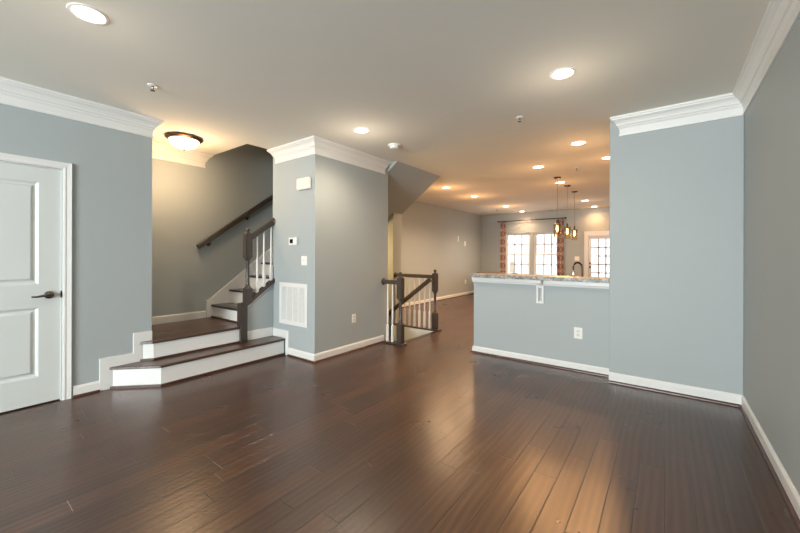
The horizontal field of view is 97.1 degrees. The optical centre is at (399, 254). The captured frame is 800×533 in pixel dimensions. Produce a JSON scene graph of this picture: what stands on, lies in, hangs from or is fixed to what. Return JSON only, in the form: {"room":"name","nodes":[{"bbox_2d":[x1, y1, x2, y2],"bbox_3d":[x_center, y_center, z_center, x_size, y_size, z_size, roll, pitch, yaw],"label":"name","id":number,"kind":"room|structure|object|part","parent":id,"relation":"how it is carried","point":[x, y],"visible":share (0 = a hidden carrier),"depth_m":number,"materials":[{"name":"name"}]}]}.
{"room":"empty living room","nodes":[
{"label":"empty living room","id":0,"kind":"room"},
{"bbox_2d":[0,103,151,399],"bbox_3d":[-4.926,-0.065,0.628,0.110,2.680,7.685,0,0,37],"label":"wall","id":1,"kind":"structure","parent":0,"point":[112,168],"depth_m":3.33,"materials":[{"name":"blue paint"}]},
{"bbox_2d":[0,153,71,412],"bbox_3d":[-3.256,0.230,2.806,0.164,2.101,0.957,0,0,37],"label":"door","id":2,"kind":"structure","parent":1,"relation":"in","point":[36,228],"depth_m":3.00,"materials":[{"name":"white paint"}]},
{"bbox_3d":[-3.255,-0.187,2.807,0.033,0.875,0.543,0,0,37],"label":"panel","id":3,"kind":"part","parent":2,"relation":"part of","materials":[{"name":"white paint"}]},
{"bbox_3d":[-3.258,0.743,2.807,0.033,0.595,0.543,0,0,37],"label":"panel","id":4,"kind":"part","parent":2,"relation":"part of","materials":[{"name":"white paint"}]},
{"bbox_3d":[-3.029,0.346,2.992,0.025,0.029,0.125,0,0,37],"label":"lever","id":5,"kind":"part","parent":2,"relation":"part of","materials":[{"name":"grey metal"}]},
{"bbox_3d":[-3.017,0.345,3.045,0.064,0.066,0.066,0,0,37],"label":"handle","id":6,"kind":"part","parent":2,"relation":"part of","materials":[{"name":"grey metal"}]},
{"bbox_2d":[0,77,163,137],"bbox_3d":[-4.861,-1.312,0.631,0.184,0.185,7.764,0,0,37],"label":"trim","id":7,"kind":"structure","parent":1,"relation":"attached to","point":[12,92],"depth_m":3.15,"materials":[{"name":"white paint"}]},
{"bbox_2d":[73,381,99,397],"bbox_3d":[-2.875,1.231,3.243,0.032,0.100,0.185,0,0,37],"label":"baseboard","id":8,"kind":"structure","parent":1,"relation":"attached to","point":[92,387],"depth_m":3.24,"materials":[{"name":"white paint"}]},
{"bbox_3d":[-2.869,1.271,3.239,0.017,0.020,0.185,0,0,37],"label":"shoe moulding","id":9,"kind":"part","parent":8,"relation":"part of","materials":[{"name":"wood"}]},
{"bbox_2d":[99,331,151,390],"bbox_3d":[-2.697,1.032,3.493,0.016,0.500,0.427,0,0,37],"label":"trim","id":10,"kind":"structure","parent":1,"relation":"attached to","point":[105,374],"depth_m":3.44,"materials":[{"name":"white paint"}]},
{"bbox_2d":[152,144,481,324],"bbox_3d":[-0.335,0.039,8.226,0.120,8.100,10.450,0,0,37],"label":"wall","id":11,"kind":"structure","parent":0,"point":[190,203],"depth_m":5.20,"materials":[{"name":"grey paint"}]},
{"bbox_2d":[152,310,205,324],"bbox_3d":[-3.033,0.826,4.527,0.015,0.100,1.055,0,0,37],"label":"trim","id":12,"kind":"structure","parent":11,"relation":"attached to","point":[199,314],"depth_m":4.66,"materials":[{"name":"white paint"}]},
{"bbox_2d":[152,142,212,167],"bbox_3d":[-2.994,-1.306,4.538,0.114,0.185,1.114,0,0,37],"label":"trim","id":13,"kind":"structure","parent":11,"relation":"attached to","point":[160,151],"depth_m":4.65,"materials":[{"name":"white paint"}]},
{"bbox_2d":[196,194,272,248],"bbox_3d":[-2.036,-0.986,5.780,0.094,1.810,2.450,0,0,37],"label":"wall handrail","id":14,"kind":"object","parent":11,"relation":"attached to","point":[207,241],"visible":0.52,"depth_m":5.17,"materials":[{"name":"brown wood"}]},
{"bbox_2d":[402,291,473,307],"bbox_3d":[0.993,1.243,9.871,0.032,0.100,6.220,0,0,37],"label":"baseboard","id":15,"kind":"structure","parent":11,"relation":"attached to","point":[469,292],"depth_m":10.11,"materials":[{"name":"white paint"}]},
{"bbox_2d":[273,154,387,353],"bbox_3d":[-0.947,-0.053,5.053,0.867,2.680,1.400,0,0,37],"label":"wall","id":16,"kind":"structure","parent":0,"point":[340,223],"depth_m":4.59,"materials":[{"name":"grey paint"}]},
{"bbox_2d":[273,328,288,354],"bbox_3d":[-1.557,1.128,4.623,0.340,0.315,0.016,0,0,37],"label":"trim","id":17,"kind":"structure","parent":16,"relation":"attached to","point":[282,333],"depth_m":4.56,"materials":[{"name":"white paint"}]},
{"bbox_2d":[279,282,307,327],"bbox_3d":[-1.356,0.623,4.475,0.568,0.534,0.012,0,0,37],"label":"air vent","id":18,"kind":"object","parent":16,"relation":"in","point":[293,297],"visible":1,"depth_m":4.46,"materials":[{"name":"white metal"}]},
{"bbox_2d":[289,237,297,244],"bbox_3d":[-1.347,-0.173,4.460,0.170,0.094,0.029,0,0,37],"label":"thermostat","id":19,"kind":"object","parent":16,"relation":"attached to","point":[292,241],"visible":1,"depth_m":4.44,"materials":[{"name":"white plastic"}]},
{"bbox_2d":[297,177,310,190],"bbox_3d":[-1.172,-0.869,4.312,0.230,0.140,0.058,0,0,37],"label":"door chime","id":20,"kind":"object","parent":16,"relation":"attached to","point":[304,183],"visible":1,"depth_m":4.27,"materials":[{"name":"beige plastic"}]},
{"bbox_2d":[301,256,306,264],"bbox_3d":[-1.180,0.070,4.339,0.115,0.115,0.020,0,0,37],"label":"light switch","id":21,"kind":"object","parent":16,"relation":"attached to","point":[303,258],"visible":1,"depth_m":4.34,"materials":[{"name":"white plastic"}]},
{"bbox_2d":[267,136,391,173],"bbox_3d":[-0.943,-1.300,4.994,0.963,0.185,1.473,0,0,37],"label":"trim","id":22,"kind":"structure","parent":16,"relation":"attached to","point":[311,145],"depth_m":4.52,"materials":[{"name":"white paint"}]},
{"bbox_2d":[287,335,383,362],"bbox_3d":[-0.832,1.238,4.875,0.527,0.100,1.322,0,0,37],"label":"baseboard","id":23,"kind":"structure","parent":16,"relation":"attached to","point":[298,354],"depth_m":4.49,"materials":[{"name":"white paint"}]},
{"bbox_2d":[352,314,355,322],"bbox_3d":[-0.619,0.854,4.764,0.009,0.118,0.075,0,0,37],"label":"wall outlet","id":24,"kind":"object","parent":16,"relation":"attached to","point":[353,315],"visible":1,"depth_m":4.75,"materials":[{"name":"white plastic"}]},
{"bbox_2d":[0,0,769,214],"bbox_3d":[-0.239,-1.541,3.517,5.925,0.300,18.170,0,0,37],"label":"ceiling","id":25,"kind":"structure","parent":0,"point":[448,82],"depth_m":2.68,"materials":[{"name":"paint"}]},
{"bbox_2d":[66,2,109,24],"bbox_3d":[-1.803,-1.390,2.048,0.190,0.011,0.190,0,0,37],"label":"recessed light","id":26,"kind":"object","parent":25,"relation":"in","point":[84,12],"visible":1,"depth_m":2.04,"materials":[{"name":"white plastic"}]},
{"bbox_2d":[147,83,157,91],"bbox_3d":[-2.035,-1.374,2.908,0.074,0.045,0.074,0,0,37],"label":"sprinkler head","id":27,"kind":"object","parent":25,"relation":"attached to","point":[151,85],"visible":1,"depth_m":2.90},
{"bbox_2d":[164,132,202,150],"bbox_3d":[-2.563,-1.316,4.200,0.394,0.163,0.394,0,0,37],"label":"flush ceiling light","id":28,"kind":"object","parent":25,"relation":"attached to","point":[184,141],"visible":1,"depth_m":4.10,"materials":[{"name":"white glass"}]},
{"bbox_3d":[-2.563,-1.308,4.200,0.312,0.099,0.312,0,0,37],"label":"lamp shade","id":29,"kind":"part","parent":28,"relation":"part of","materials":[{"name":"white glass"}]},
{"bbox_2d":[353,127,369,133],"bbox_3d":[-0.431,-1.386,3.946,0.190,0.011,0.190,0,0,37],"label":"recessed light","id":30,"kind":"object","parent":25,"relation":"in","point":[361,130],"visible":1,"depth_m":3.93,"materials":[{"name":"white"}]},
{"bbox_2d":[388,143,400,149],"bbox_3d":[-0.072,-1.364,4.467,0.160,0.053,0.160,0,0,37],"label":"smoke detector","id":31,"kind":"object","parent":25,"relation":"attached to","point":[393,146],"visible":1,"depth_m":4.42,"materials":[{"name":"white plastic"}]},
{"bbox_2d":[388,161,439,217],"bbox_3d":[-0.092,-1.059,6.051,1.062,0.902,1.239,0,0,37],"label":"flight","id":32,"kind":"object","parent":25,"relation":"attached to","point":[406,183],"visible":0.41,"depth_m":6.00,"materials":[{"name":"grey paint"}]},
{"bbox_2d":[532,165,544,168],"bbox_3d":[2.172,-1.378,5.552,0.190,0.011,0.190,0,0,37],"label":"recessed light","id":33,"kind":"object","parent":25,"relation":"in","point":[538,166],"visible":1,"depth_m":5.51,"materials":[{"name":"white"}]},
{"bbox_2d":[553,177,560,236],"bbox_3d":[2.799,-0.852,6.292,0.128,1.060,0.127,0,0,37],"label":"pendant lamp","id":34,"kind":"object","parent":25,"relation":"hanging from","point":[557,178],"visible":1,"depth_m":6.28,"materials":[{"name":"brown metal"}]},
{"bbox_3d":[2.798,-0.442,6.292,0.120,0.240,0.120,0,0,37],"label":"lamp shade","id":35,"kind":"part","parent":34,"relation":"part of","materials":[{"name":"orange glass"}]},
{"bbox_3d":[2.800,-0.988,6.292,0.008,0.732,0.008,0,0,-31],"label":"cord","id":36,"kind":"part","parent":34,"relation":"part of","materials":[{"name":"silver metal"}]},
{"bbox_2d":[549,67,575,79],"bbox_3d":[1.242,-1.381,2.700,0.190,0.011,0.190,0,0,37],"label":"recessed light","id":37,"kind":"object","parent":25,"relation":"in","point":[565,72],"visible":1,"depth_m":2.68,"materials":[{"name":"white"}]},
{"bbox_2d":[564,185,570,238],"bbox_3d":[3.320,-0.850,7.014,0.128,1.060,0.127,0,0,37],"label":"pendant lamp","id":38,"kind":"object","parent":25,"relation":"hanging from","point":[567,186],"visible":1,"depth_m":7.01,"materials":[{"name":"brown metal"}]},
{"bbox_3d":[3.319,-0.440,7.014,0.120,0.240,0.120,0,0,37],"label":"lamp shade","id":39,"kind":"part","parent":38,"relation":"part of","materials":[{"name":"orange glass"}]},
{"bbox_3d":[3.321,-0.986,7.014,0.008,0.732,0.008,0,0,14],"label":"cord","id":40,"kind":"part","parent":38,"relation":"part of","materials":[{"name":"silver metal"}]},
{"bbox_2d":[571,191,577,239],"bbox_3d":[3.789,-0.849,7.675,0.128,1.060,0.127,0,0,37],"label":"pendant lamp","id":41,"kind":"object","parent":25,"relation":"hanging from","point":[574,192],"visible":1,"depth_m":7.66,"materials":[{"name":"brown metal"}]},
{"bbox_3d":[3.787,-0.439,7.675,0.120,0.240,0.120,0,0,37],"label":"lamp shade","id":42,"kind":"part","parent":41,"relation":"part of","materials":[{"name":"orange glass"}]},
{"bbox_3d":[3.789,-0.985,7.675,0.008,0.732,0.008,0,0,14],"label":"cord","id":43,"kind":"part","parent":41,"relation":"part of","materials":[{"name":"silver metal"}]},
{"bbox_2d":[570,141,586,145],"bbox_3d":[2.204,-1.378,4.368,0.190,0.011,0.190,0,0,37],"label":"recessed light","id":44,"kind":"object","parent":25,"relation":"in","point":[576,143],"visible":1,"depth_m":4.36,"materials":[{"name":"white"}]},
{"bbox_2d":[388,213,400,339],"bbox_3d":[-0.508,1.349,6.952,1.140,5.480,0.250,0,0,37],"label":"wall","id":45,"kind":"structure","parent":0,"point":[394,221],"depth_m":6.56,"materials":[{"name":"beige paint"}]},
{"bbox_2d":[0,294,799,532],"bbox_3d":[-0.248,1.429,3.517,5.925,0.280,18.170,0,0,37],"label":"floor","id":46,"kind":"structure","parent":0,"point":[429,434],"depth_m":2.32,"materials":[{"name":"brown wood"}]},
{"bbox_2d":[109,246,284,388],"bbox_3d":[-1.775,0.267,5.187,1.230,2.035,4.095,0,0,37],"label":"staircase","id":47,"kind":"structure","parent":46,"relation":"on","point":[179,351],"depth_m":4.15,"materials":[{"name":"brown wood"}]},
{"bbox_3d":[-2.294,1.064,3.954,0.071,0.018,1.012,0,0,37],"label":"shoe moulding","id":48,"kind":"part","parent":47,"relation":"part of","materials":[{"name":"wood"}]},
{"bbox_3d":[-2.048,1.273,3.880,1.746,0.022,0.261,0,0,-43],"label":"shoe moulding","id":49,"kind":"part","parent":47,"relation":"part of","materials":[{"name":"wood"}]},
{"bbox_3d":[-2.308,0.869,4.726,0.875,0.018,0.017,0,0,37],"label":"shoe moulding","id":50,"kind":"part","parent":47,"relation":"part of","materials":[{"name":"wood"}]},
{"bbox_2d":[243,218,275,302],"bbox_3d":[-1.821,0.053,4.577,0.104,1.106,0.408,0,0,37],"label":"stair railing","id":51,"kind":"object","parent":47,"relation":"on","point":[248,237],"visible":1,"depth_m":4.51,"materials":[{"name":"brown wood"}]},
{"bbox_3d":[-1.918,0.169,4.450,0.088,0.875,0.088,0,0,37],"label":"newel post","id":52,"kind":"part","parent":51,"relation":"part of","materials":[{"name":"brown wood"}]},
{"bbox_3d":[-1.800,-0.327,4.604,0.060,0.266,0.342,0,0,37],"label":"handrail","id":53,"kind":"part","parent":51,"relation":"part of","materials":[{"name":"brown wood"}]},
{"bbox_3d":[-1.813,1.017,4.570,0.014,0.115,0.375,0,0,37],"label":"panel skirting","id":54,"kind":"part","parent":47,"relation":"part of","materials":[{"name":"white paint"}]},
{"bbox_3d":[-1.831,0.720,4.594,0.043,0.709,0.391,0,0,37],"label":"panel","id":55,"kind":"part","parent":47,"relation":"part of","materials":[{"name":"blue paint"}]},
{"bbox_2d":[381,272,406,345],"bbox_3d":[-0.086,0.767,5.142,0.404,1.045,0.110,0,0,37],"label":"guard railing","id":56,"kind":"object","parent":46,"relation":"on","point":[399,341],"visible":1,"depth_m":5.06,"materials":[{"name":"brown wood"}]},
{"bbox_3d":[-0.128,0.395,5.174,0.260,0.060,0.056,0,0,37],"label":"handrail","id":57,"kind":"part","parent":56,"relation":"part of","materials":[{"name":"brown wood"}]},
{"bbox_3d":[0.007,0.795,5.072,0.086,0.941,0.086,0,0,37],"label":"newel post","id":58,"kind":"part","parent":56,"relation":"part of","materials":[{"name":"brown wood"}]},
{"bbox_2d":[389,269,441,331],"bbox_3d":[0.131,0.776,6.352,1.320,1.062,0.184,0,0,37],"label":"guard railing","id":59,"kind":"object","parent":46,"relation":"on","point":[434,276],"visible":0.91,"depth_m":6.17,"materials":[{"name":"brown wood"}]},
{"bbox_3d":[0.046,0.843,6.331,1.211,0.929,0.048,0,0,37],"label":"descending handrail","id":60,"kind":"part","parent":59,"relation":"part of","materials":[{"name":"brown wood"}]},
{"bbox_3d":[0.249,0.371,6.307,0.800,0.060,0.056,0,0,37],"label":"handrail","id":61,"kind":"part","parent":59,"relation":"part of","materials":[{"name":"brown wood"}]},
{"bbox_3d":[0.599,0.792,6.043,0.086,0.951,0.086,0,0,37],"label":"newel post","id":62,"kind":"part","parent":59,"relation":"part of","materials":[{"name":"brown wood"}]},
{"bbox_2d":[404,331,436,342],"bbox_3d":[-0.393,1.978,6.098,1.866,1.386,0.942,0,0,37],"label":"staircase","id":63,"kind":"structure","parent":46,"relation":"attached to","point":[433,332],"depth_m":5.52,"materials":[{"name":"brown wood"}]},
{"bbox_2d":[478,272,517,273],"bbox_3d":[3.049,0.927,11.092,1.050,0.745,0.700,0,0,37],"label":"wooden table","id":64,"kind":"object","parent":46,"relation":"on","point":[478,272],"visible":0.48,"depth_m":11.17,"materials":[{"name":"brown wood"}]},
{"bbox_3d":[1.856,0.862,4.587,1.540,0.868,0.603,0,0,37],"label":"base cabinet","id":65,"kind":"object","parent":46,"relation":"on","visible":0},
{"bbox_3d":[1.853,0.409,4.584,1.555,0.037,0.593,0,0,37],"label":"countertop","id":66,"kind":"structure","parent":65,"relation":"on","visible":0},
{"bbox_2d":[572,262,582,275],"bbox_3d":[2.149,0.236,4.235,0.055,0.310,0.187,0,0,-33],"label":"kitchen faucet","id":67,"kind":"object","parent":66,"relation":"on","point":[573,272],"visible":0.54,"depth_m":4.25,"materials":[{"name":"brown metal"}]},
{"bbox_2d":[394,325,434,340],"bbox_3d":[-0.052,1.430,5.853,0.910,0.280,0.960,0,0,37],"label":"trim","id":68,"kind":"structure","parent":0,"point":[409,333],"depth_m":6.24,"materials":[{"name":"white paint"}]},
{"bbox_2d":[474,282,608,367],"bbox_3d":[1.651,0.795,4.286,1.583,1.000,0.120,0,0,37],"label":"wall","id":69,"kind":"structure","parent":0,"point":[507,317],"depth_m":4.17,"materials":[{"name":"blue paint"}]},
{"bbox_2d":[469,273,608,282],"bbox_3d":[1.655,0.272,4.304,1.595,0.043,0.370,0,0,37],"label":"bar","id":70,"kind":"object","parent":69,"relation":"on","point":[479,275],"visible":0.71,"depth_m":4.12,"materials":[{"name":"stone"}]},
{"bbox_2d":[470,345,608,376],"bbox_3d":[1.621,1.252,4.275,1.615,0.085,0.132,0,0,37],"label":"baseboard","id":71,"kind":"structure","parent":69,"relation":"attached to","point":[572,366],"depth_m":4.16,"materials":[{"name":"white paint"}]},
{"bbox_2d":[535,280,543,303],"bbox_3d":[1.635,0.435,4.155,0.085,0.279,0.109,0,0,37],"label":"corbel bracket","id":72,"kind":"object","parent":69,"relation":"attached to","point":[539,283],"visible":1,"depth_m":4.17,"materials":[{"name":"white paint"}]},
{"bbox_2d":[472,277,608,288],"bbox_3d":[1.632,0.327,4.283,1.613,0.065,0.150,0,0,37],"label":"trim","id":73,"kind":"structure","parent":69,"relation":"attached to","point":[474,279],"depth_m":4.13,"materials":[{"name":"white paint"}]},
{"bbox_2d":[574,327,581,338],"bbox_3d":[1.991,0.873,3.950,0.085,0.125,0.009,0,0,37],"label":"wall outlet","id":74,"kind":"object","parent":69,"relation":"attached to","point":[577,331],"visible":1,"depth_m":3.95,"materials":[{"name":"white plastic"}]},
{"bbox_2d":[482,207,609,276],"bbox_3d":[5.218,-0.034,10.683,5.805,2.680,0.150,0,0,37],"label":"wall","id":75,"kind":"structure","parent":0,"point":[586,219],"depth_m":11.07,"materials":[{"name":"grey paint"}]},
{"bbox_2d":[506,233,529,274],"bbox_3d":[3.883,-0.006,11.649,0.810,1.425,0.150,0,0,37],"label":"window","id":76,"kind":"structure","parent":75,"relation":"in","point":[508,234],"depth_m":11.70,"materials":[{"name":"white paint"}]},
{"bbox_3d":[3.910,-0.342,11.684,0.740,0.683,0.027,0,0,37],"label":"sash","id":77,"kind":"part","parent":76,"relation":"part of","materials":[{"name":"white paint"}]},
{"bbox_3d":[3.890,0.305,11.660,0.740,0.683,0.027,0,0,37],"label":"sash","id":78,"kind":"part","parent":76,"relation":"part of","materials":[{"name":"white paint"}]},
{"bbox_2d":[498,217,566,222],"bbox_3d":[4.171,-1.117,11.303,2.152,0.074,0.122,0,0,37],"label":"curtain rod","id":79,"kind":"object","parent":75,"relation":"attached to","point":[563,217],"visible":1,"depth_m":11.19,"materials":[{"name":"brown metal"}]},
{"bbox_2d":[500,222,504,271],"bbox_3d":[3.433,0.086,11.816,0.180,2.369,0.060,0,0,37],"label":"curtain","id":80,"kind":"object","parent":79,"relation":"hanging from","point":[502,224],"visible":0.69,"depth_m":11.81,"materials":[{"name":"fabric"}]},
{"bbox_2d":[557,219,563,275],"bbox_3d":[4.862,0.090,10.742,0.195,2.369,0.060,0,0,37],"label":"curtain","id":81,"kind":"object","parent":79,"relation":"hanging from","point":[560,240],"visible":0.58,"depth_m":10.72,"materials":[{"name":"fabric"}]},
{"bbox_2d":[534,232,556,274],"bbox_3d":[4.627,-0.004,11.090,0.810,1.425,0.150,0,0,37],"label":"window","id":82,"kind":"structure","parent":75,"relation":"in","point":[537,233],"depth_m":11.20,"materials":[{"name":"white paint"}]},
{"bbox_3d":[4.634,0.307,11.101,0.740,0.683,0.027,0,0,37],"label":"sash","id":83,"kind":"part","parent":82,"relation":"part of","materials":[{"name":"white paint"}]},
{"bbox_3d":[4.654,-0.340,11.125,0.740,0.683,0.027,0,0,37],"label":"sash","id":84,"kind":"part","parent":82,"relation":"part of","materials":[{"name":"white paint"}]},
{"bbox_2d":[584,231,608,276],"bbox_3d":[5.880,0.309,10.105,1.100,1.998,0.108,0,0,37],"label":"door","id":85,"kind":"structure","parent":75,"relation":"in","point":[591,234],"depth_m":10.31,"materials":[{"name":"white paint"}]},
{"bbox_2d":[609,115,743,394],"bbox_3d":[2.804,-0.042,3.669,0.997,2.680,0.865,0,0,37],"label":"wall partition","id":86,"kind":"structure","parent":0,"point":[676,219],"depth_m":3.29,"materials":[{"name":"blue paint"}]},
{"bbox_2d":[743,17,799,494],"bbox_3d":[2.068,-0.044,1.761,0.120,2.680,17.900,0,0,37],"label":"wall","id":87,"kind":"structure","parent":0,"point":[771,364],"depth_m":2.15,"materials":[{"name":"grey paint"}]},
{"bbox_2d":[609,372,799,531],"bbox_3d":[-0.610,1.238,-0.867,0.997,0.100,10.485,0,0,37],"label":"baseboard","id":88,"kind":"structure","parent":87,"relation":"attached to","point":[788,491],"depth_m":2.89,"materials":[{"name":"white paint"}]},
{"bbox_2d":[610,0,799,135],"bbox_3d":[-0.589,-1.299,-0.858,0.987,0.185,10.515,0,0,37],"label":"trim","id":89,"kind":"structure","parent":87,"relation":"attached to","point":[780,17],"depth_m":2.91,"materials":[{"name":"white paint"}]},
{"label":"outside","id":90,"kind":"structure","parent":0,"visible":0},
{"bbox_3d":[19.596,2.099,30.239,55.000,0.300,48.100,0,0,37],"label":"ground","id":91,"kind":"structure","parent":90,"visible":0},
{"bbox_2d":[510,261,513,272],"bbox_3d":[4.380,1.078,13.812,0.150,1.650,0.150,0,0,37],"label":"porch post","id":92,"kind":"object","parent":91,"relation":"on","point":[511,262],"visible":0.36,"depth_m":13.75,"materials":[{"name":"beige paint"}]},
{"bbox_2d":[508,234,608,276],"bbox_3d":[11.035,-3.127,24.238,21.300,10.100,8.800,0,0,37],"label":"house","id":93,"kind":"structure","parent":91,"relation":"on","point":[525,238],"depth_m":21.00,"materials":[{"name":"white glass"}]}
]}

